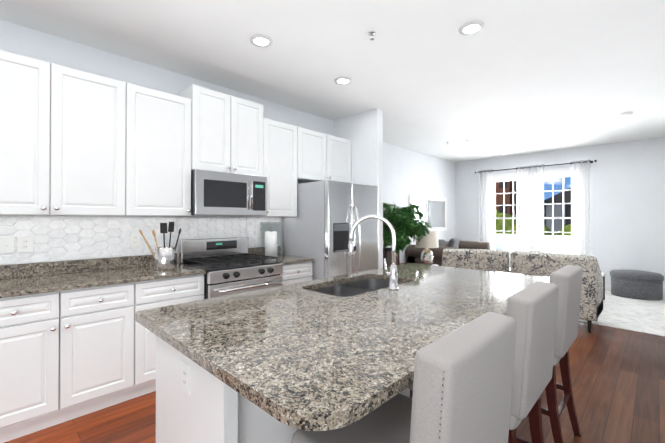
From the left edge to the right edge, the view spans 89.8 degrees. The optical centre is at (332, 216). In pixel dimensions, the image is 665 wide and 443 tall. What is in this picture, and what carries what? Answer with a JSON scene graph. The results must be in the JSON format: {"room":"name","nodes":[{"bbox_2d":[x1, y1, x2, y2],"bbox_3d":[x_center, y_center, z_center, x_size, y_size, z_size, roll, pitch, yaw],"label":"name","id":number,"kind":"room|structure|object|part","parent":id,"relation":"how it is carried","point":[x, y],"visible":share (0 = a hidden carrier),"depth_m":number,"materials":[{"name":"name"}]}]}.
{"room":"kitchen","nodes":[
{"label":"kitchen","id":0,"kind":"room"},
{"bbox_2d":[0,19,454,264],"bbox_3d":[-0.796,-0.017,4.317,0.420,2.780,11.890,0,-1,44],"label":"wall","id":1,"kind":"structure","parent":0,"point":[407,173],"depth_m":3.78,"materials":[{"name":"paint"}]},
{"bbox_2d":[0,50,125,215],"bbox_3d":[-2.076,-0.546,2.431,0.378,1.068,0.921,0,-1,44],"label":"upper cabinet","id":2,"kind":"object","parent":1,"relation":"attached to","point":[62,140],"visible":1,"depth_m":2.36,"materials":[{"name":"white wood"}]},
{"bbox_2d":[0,216,280,264],"bbox_3d":[-2.017,0.227,2.748,0.012,0.470,3.940,0,-1,44],"label":"tile backsplash","id":3,"kind":"structure","parent":1,"relation":"attached to","point":[60,238],"depth_m":2.84,"materials":[{"name":"tile"}]},
{"bbox_2d":[0,235,32,252],"bbox_3d":[-2.304,0.200,2.435,0.012,0.125,0.179,0,-1,44],"label":"outlet","id":4,"kind":"object","parent":3,"relation":"attached to","point":[24,244],"depth_m":2.44,"materials":[{"name":"plastic"}]},
{"bbox_2d":[130,233,140,246],"bbox_3d":[-1.767,0.207,2.989,0.007,0.118,0.085,0,-1,44],"label":"outlet","id":5,"kind":"object","parent":3,"relation":"attached to","point":[135,239],"depth_m":2.99,"materials":[{"name":"plastic"}]},
{"bbox_2d":[258,231,263,240],"bbox_3d":[-0.847,0.225,3.933,0.007,0.118,0.080,0,-1,44],"label":"outlet","id":6,"kind":"object","parent":3,"relation":"attached to","point":[260,238],"depth_m":3.93,"materials":[{"name":"plastic"}]},
{"bbox_2d":[125,83,190,215],"bbox_3d":[-1.572,-0.542,2.949,0.378,1.068,0.518,0,-1,44],"label":"upper cabinet","id":7,"kind":"object","parent":1,"relation":"attached to","point":[158,158],"visible":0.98,"depth_m":2.82,"materials":[{"name":"white wood"}]},
{"bbox_2d":[177,84,262,175],"bbox_3d":[-1.118,-0.818,3.409,0.388,0.780,0.762,0,-1,44],"label":"upper cabinet","id":8,"kind":"object","parent":1,"relation":"attached to","point":[226,132],"visible":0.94,"depth_m":3.25,"materials":[{"name":"white wood"}]},
{"bbox_2d":[191,169,266,215],"bbox_3d":[-1.091,-0.221,3.378,0.463,0.410,0.761,0,-1,44],"label":"microwave","id":9,"kind":"object","parent":8,"relation":"attached to","point":[219,193],"visible":0.85,"depth_m":3.19,"materials":[{"name":"silver metal"}]},
{"bbox_2d":[246,118,296,216],"bbox_3d":[-0.688,-0.536,3.855,0.378,1.068,0.474,0,-1,44],"label":"upper cabinet","id":10,"kind":"object","parent":1,"relation":"attached to","point":[280,156],"visible":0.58,"depth_m":3.75,"materials":[{"name":"white wood"}]},
{"bbox_2d":[297,126,350,182],"bbox_3d":[-0.183,-0.761,4.375,0.378,0.610,0.966,0,-1,44],"label":"upper cabinet","id":11,"kind":"object","parent":1,"relation":"attached to","point":[322,156],"visible":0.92,"depth_m":4.22,"materials":[{"name":"white wood"}]},
{"bbox_2d":[409,195,446,230],"bbox_3d":[2.154,-0.065,7.420,0.030,0.780,1.650,0,-1,44],"label":"wall mirror","id":12,"kind":"object","parent":1,"relation":"attached to","point":[435,211],"visible":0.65,"depth_m":7.56,"materials":[{"name":"silver glass"}]},
{"bbox_2d":[0,0,664,161],"bbox_3d":[1.253,-1.451,2.331,6.500,0.060,11.890,0,-1,44],"label":"ceiling","id":13,"kind":"structure","parent":0,"point":[515,77],"depth_m":2.96,"materials":[{"name":"paint"}]},
{"bbox_2d":[250,34,272,46],"bbox_3d":[-0.573,-1.412,2.679,0.180,0.012,0.180,0,-1,44],"label":"recessed light","id":14,"kind":"object","parent":13,"relation":"in","point":[258,40],"visible":0.98,"depth_m":2.67,"materials":[{"name":"white"}]},
{"bbox_2d":[335,77,351,84],"bbox_3d":[0.110,-1.407,3.451,0.180,0.012,0.180,0,-1,44],"label":"recessed light","id":15,"kind":"object","parent":13,"relation":"in","point":[342,80],"visible":0.98,"depth_m":3.44,"materials":[{"name":"white"}]},
{"bbox_2d":[368,31,375,40],"bbox_3d":[0.305,-1.393,2.577,0.056,0.052,0.056,0,-1,44],"label":"sprinkler","id":16,"kind":"object","parent":13,"relation":"attached to","point":[372,34],"visible":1,"depth_m":2.57,"materials":[{"name":"silver metal"}]},
{"bbox_2d":[459,21,483,35],"bbox_3d":[1.042,-1.413,2.501,0.180,0.012,0.180,0,-1,44],"label":"recessed light","id":17,"kind":"object","parent":13,"relation":"in","point":[470,28],"visible":1,"depth_m":2.49,"materials":[{"name":"white"}]},
{"bbox_2d":[620,112,632,116],"bbox_3d":[3.979,-1.388,4.512,0.130,0.034,0.130,0,-1,44],"label":"smoke detector","id":18,"kind":"object","parent":13,"relation":"attached to","point":[626,114],"visible":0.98,"depth_m":4.48,"materials":[{"name":"white plastic"}]},
{"bbox_2d":[4,290,664,442],"bbox_3d":[1.253,1.389,2.311,6.500,0.060,11.890,0,-1,44],"label":"floor","id":19,"kind":"structure","parent":0,"point":[617,375],"depth_m":2.39,"materials":[{"name":"brown wood"}]},
{"bbox_2d":[0,282,135,442],"bbox_3d":[-1.971,0.918,2.354,0.622,0.884,0.857,0,-1,44],"label":"base cabinet","id":20,"kind":"object","parent":19,"relation":"on","point":[66,355],"depth_m":2.16,"materials":[{"name":"white wood"}]},
{"bbox_2d":[0,246,314,297],"bbox_3d":[-1.797,0.411,2.522,0.642,0.129,3.925,0,-1,44],"label":"countertop","id":21,"kind":"structure","parent":20,"relation":"on","point":[30,278],"depth_m":2.55,"materials":[{"name":"stone"}]},
{"bbox_2d":[139,222,180,269],"bbox_3d":[-1.485,0.245,2.872,0.205,0.407,0.303,0,-1,44],"label":"utensil crock","id":22,"kind":"object","parent":21,"relation":"on","point":[164,257],"visible":1,"depth_m":2.84,"materials":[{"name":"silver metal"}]},
{"bbox_2d":[265,227,278,257],"bbox_3d":[-0.693,0.282,3.761,0.170,0.344,0.170,0,-1,44],"label":"paper towel holder","id":23,"kind":"object","parent":21,"relation":"on","point":[271,246],"visible":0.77,"depth_m":3.71,"materials":[{"name":"white paper"}]},
{"bbox_2d":[260,222,284,254],"bbox_3d":[-0.719,0.261,3.996,0.095,0.390,0.300,0,-1,44],"label":"glass cutting board","id":24,"kind":"object","parent":21,"relation":"on","point":[274,230],"visible":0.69,"depth_m":4.04,"materials":[{"name":"clear glass"}]},
{"bbox_2d":[136,274,203,396],"bbox_3d":[-1.488,0.922,2.849,0.622,0.884,0.527,0,-1,44],"label":"base cabinet","id":25,"kind":"object","parent":19,"relation":"on","point":[150,294],"depth_m":2.54,"materials":[{"name":"white wood"}]},
{"bbox_2d":[178,237,282,298],"bbox_3d":[-0.978,0.783,3.260,0.727,1.125,0.761,0,-1,44],"label":"gas range","id":26,"kind":"object","parent":19,"relation":"on","point":[231,265],"visible":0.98,"depth_m":3.19,"materials":[{"name":"silver metal"}]},
{"bbox_2d":[156,339,409,442],"bbox_3d":[0.212,0.920,2.150,0.679,0.877,2.327,0,-1,44],"label":"kitchen island","id":27,"kind":"object","parent":19,"relation":"on","point":[192,406],"depth_m":1.28,"materials":[{"name":"wood"}]},
{"bbox_2d":[135,263,548,434],"bbox_3d":[0.369,0.461,1.981,1.244,0.036,2.425,0,-1,44],"label":"island countertop","id":28,"kind":"structure","parent":27,"relation":"on","point":[309,360],"depth_m":1.26,"materials":[{"name":"grey stone"}]},
{"bbox_2d":[311,283,366,294],"bbox_3d":[0.050,0.574,2.090,0.412,0.213,0.376,0,-1,44],"label":"sink","id":29,"kind":"object","parent":28,"relation":"in","point":[336,288],"depth_m":2.32,"materials":[{"name":"grey metal"}]},
{"bbox_2d":[348,215,398,289],"bbox_3d":[0.253,0.214,2.060,0.249,0.458,0.217,0,-1,44],"label":"faucet","id":30,"kind":"object","parent":28,"relation":"on","point":[392,274],"visible":1,"depth_m":2.04,"materials":[{"name":"silver metal"}]},
{"bbox_2d":[355,275,402,286],"bbox_3d":[0.324,0.576,2.371,0.412,0.213,0.377,0,-1,44],"label":"sink","id":31,"kind":"object","parent":28,"relation":"in","point":[382,282],"depth_m":2.57,"materials":[{"name":"grey metal"}]},
{"bbox_2d":[280,261,311,285],"bbox_3d":[-0.603,0.928,3.757,0.622,0.884,0.462,0,-1,44],"label":"base cabinet","id":32,"kind":"object","parent":19,"relation":"on","point":[298,272],"depth_m":3.55,"materials":[{"name":"white wood"}]},
{"bbox_2d":[283,180,377,279],"bbox_3d":[0.017,0.477,4.171,0.883,1.760,0.910,0,-1,44],"label":"refrigerator","id":33,"kind":"object","parent":19,"relation":"on","point":[330,213],"visible":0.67,"depth_m":3.82,"materials":[{"name":"silver metal"}]},
{"bbox_2d":[292,312,516,442],"bbox_3d":[0.212,0.824,1.032,0.540,1.052,0.465,0,-1,44],"label":"counter stool","id":34,"kind":"object","parent":19,"relation":"on","point":[462,383],"visible":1,"depth_m":0.82,"materials":[{"name":"fabric"}]},
{"bbox_2d":[383,202,431,267],"bbox_3d":[1.022,0.574,5.481,1.027,1.615,0.746,0,-1,44],"label":"planter","id":35,"kind":"object","parent":19,"relation":"on","point":[404,224],"visible":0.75,"depth_m":5.35,"materials":[{"name":"green plant"}]},
{"bbox_2d":[406,238,491,265],"bbox_3d":[2.549,0.927,7.112,0.960,0.933,2.150,0,-1,44],"label":"sofa","id":36,"kind":"object","parent":19,"relation":"on","point":[413,253],"visible":0.35,"depth_m":6.67,"materials":[{"name":"brown leather"}]},
{"bbox_2d":[442,249,509,272],"bbox_3d":[2.105,0.919,5.021,0.860,0.918,0.825,0,0,16],"label":"floral armchair","id":37,"kind":"object","parent":19,"relation":"on","point":[487,260],"visible":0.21,"depth_m":4.63,"materials":[{"name":"fabric"}]},
{"bbox_2d":[408,281,558,442],"bbox_3d":[0.693,0.828,1.555,0.540,1.052,0.465,0,-1,44],"label":"counter stool","id":38,"kind":"object","parent":19,"relation":"on","point":[531,310],"visible":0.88,"depth_m":1.27,"materials":[{"name":"fabric"}]},
{"bbox_2d":[510,251,602,332],"bbox_3d":[2.960,0.915,4.410,0.900,0.918,0.825,0,-1,44],"label":"floral armchair","id":39,"kind":"object","parent":19,"relation":"on","point":[546,265],"visible":0.6,"depth_m":4.02,"materials":[{"name":"fabric"}]},
{"bbox_2d":[541,265,582,442],"bbox_3d":[1.216,0.832,2.106,0.540,1.052,0.465,0,-1,44],"label":"counter stool","id":40,"kind":"object","parent":19,"relation":"on","point":[567,280],"visible":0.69,"depth_m":1.83,"materials":[{"name":"fabric"}]},
{"bbox_2d":[579,290,664,336],"bbox_3d":[4.295,1.375,5.218,3.800,0.010,2.700,0,-1,44],"label":"rug","id":41,"kind":"object","parent":19,"relation":"on","point":[638,315],"visible":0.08,"depth_m":4.62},
{"bbox_2d":[509,268,604,299],"bbox_3d":[3.829,1.153,5.744,1.300,0.439,0.700,0,-1,44],"label":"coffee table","id":42,"kind":"object","parent":41,"relation":"on","point":[603,275],"visible":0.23,"depth_m":5.51,"materials":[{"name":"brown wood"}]},
{"bbox_2d":[610,269,663,300],"bbox_3d":[5.215,1.146,5.734,0.694,0.453,0.496,0,-1,44],"label":"ottoman","id":43,"kind":"object","parent":41,"relation":"on","point":[639,284],"visible":1,"depth_m":5.55,"materials":[{"name":"fabric"}]},
{"bbox_3d":[1.555,1.135,5.991,1.000,0.500,0.540,0,-1,44],"label":"side table","id":44,"kind":"object","parent":19,"relation":"on","visible":0},
{"bbox_2d":[416,231,438,264],"bbox_3d":[1.663,0.566,5.862,0.390,0.634,0.390,0,-1,44],"label":"table lamp","id":45,"kind":"object","parent":44,"relation":"on","point":[426,242],"visible":0.73,"depth_m":5.74,"materials":[{"name":"beige fabric"}]},
{"bbox_2d":[334,109,382,268],"bbox_3d":[0.343,-0.014,4.625,0.780,2.780,0.120,0,-1,44],"label":"wall","id":46,"kind":"structure","parent":0,"point":[363,132],"depth_m":4.42,"materials":[{"name":"paint"}]},
{"bbox_2d":[455,137,664,290],"bbox_3d":[5.256,-0.002,6.414,5.880,2.780,0.160,0,-1,44],"label":"wall","id":47,"kind":"structure","parent":0,"point":[626,189],"depth_m":6.31,"materials":[{"name":"paint"}]},
{"bbox_2d":[486,171,528,264],"bbox_3d":[3.997,0.049,7.608,0.940,2.075,0.204,0,-1,44],"label":"window unit","id":48,"kind":"structure","parent":47,"relation":"in","point":[512,177],"depth_m":7.65,"materials":[{"name":"white"}]},
{"bbox_2d":[475,160,596,173],"bbox_3d":[4.250,-1.066,7.195,2.300,0.050,0.133,0,-1,44],"label":"curtain rod","id":49,"kind":"object","parent":47,"relation":"attached to","point":[540,166],"visible":0.85,"depth_m":6.99,"materials":[{"name":"metal"}]},
{"bbox_2d":[479,170,492,242],"bbox_3d":[3.580,0.143,7.781,0.300,2.480,0.076,0,-1,44],"label":"panel","id":50,"kind":"object","parent":49,"relation":"hanging from","point":[486,171],"visible":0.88,"depth_m":7.76,"materials":[{"name":"fabric"}]},
{"bbox_2d":[516,164,543,251],"bbox_3d":[4.231,0.138,7.146,0.540,2.480,0.076,0,-1,44],"label":"panel","id":51,"kind":"object","parent":49,"relation":"hanging from","point":[535,185],"visible":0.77,"depth_m":7.12,"materials":[{"name":"fabric"}]},
{"bbox_2d":[570,160,590,254],"bbox_3d":[4.862,0.134,6.532,0.320,2.480,0.076,0,-1,44],"label":"panel","id":52,"kind":"object","parent":49,"relation":"hanging from","point":[576,238],"visible":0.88,"depth_m":6.53,"materials":[{"name":"fabric"}]},
{"bbox_2d":[495,167,582,254],"bbox_3d":[4.680,0.054,7.628,3.400,2.085,1.185,0,-1,44],"label":"window unit","id":53,"kind":"structure","parent":47,"relation":"in","point":[561,172],"depth_m":7.14,"materials":[{"name":"white"}]},
{"bbox_3d":[4.752,0.765,7.697,3.400,0.665,0.978,0,-1,44],"label":"exterior balcony railing","id":54,"kind":"part","parent":53,"relation":"part of","materials":[{"name":"white"}]},
{"bbox_2d":[605,285,664,296],"bbox_3d":[5.194,1.340,6.341,5.876,0.095,0.014,0,-1,44],"label":"baseboard","id":55,"kind":"structure","parent":47,"relation":"attached to","point":[607,287],"depth_m":6.29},
{"label":"outside","id":56,"kind":"structure","parent":0,"visible":0},
{"bbox_3d":[105.620,5.388,113.166,300.000,0.100,290.210,0,-1,44],"label":"street","id":57,"kind":"object","parent":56,"visible":0},
{"bbox_2d":[495,180,521,220],"bbox_3d":[10.750,0.668,28.466,10.800,8.150,8.400,0,-1,44],"label":"brick building","id":58,"kind":"structure","parent":57,"relation":"on","point":[508,196],"depth_m":22.43,"materials":[{"name":"brown brick"}]},
{"bbox_2d":[495,210,573,235],"bbox_3d":[8.850,2.077,18.433,11.986,5.191,6.664,0,-1,44],"label":"canopies","id":59,"kind":"object","parent":57,"relation":"on","point":[507,225],"visible":0.04,"depth_m":17.08,"materials":[{"name":"green plant"}]},
{"bbox_2d":[504,220,573,235],"bbox_3d":[7.833,2.446,18.786,20.539,4.742,6.317,0,-1,44],"label":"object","id":60,"kind":"object","parent":57,"relation":"on","point":[518,227],"visible":0.02,"depth_m":16.59,"materials":[{"name":"green plant"}]},
{"bbox_2d":[544,187,573,234],"bbox_3d":[24.241,1.044,21.459,16.500,7.300,11.200,0,-1,44],"label":"building","id":61,"kind":"structure","parent":57,"relation":"on","point":[558,212],"depth_m":22.57,"materials":[{"name":"grey"}]}
]}

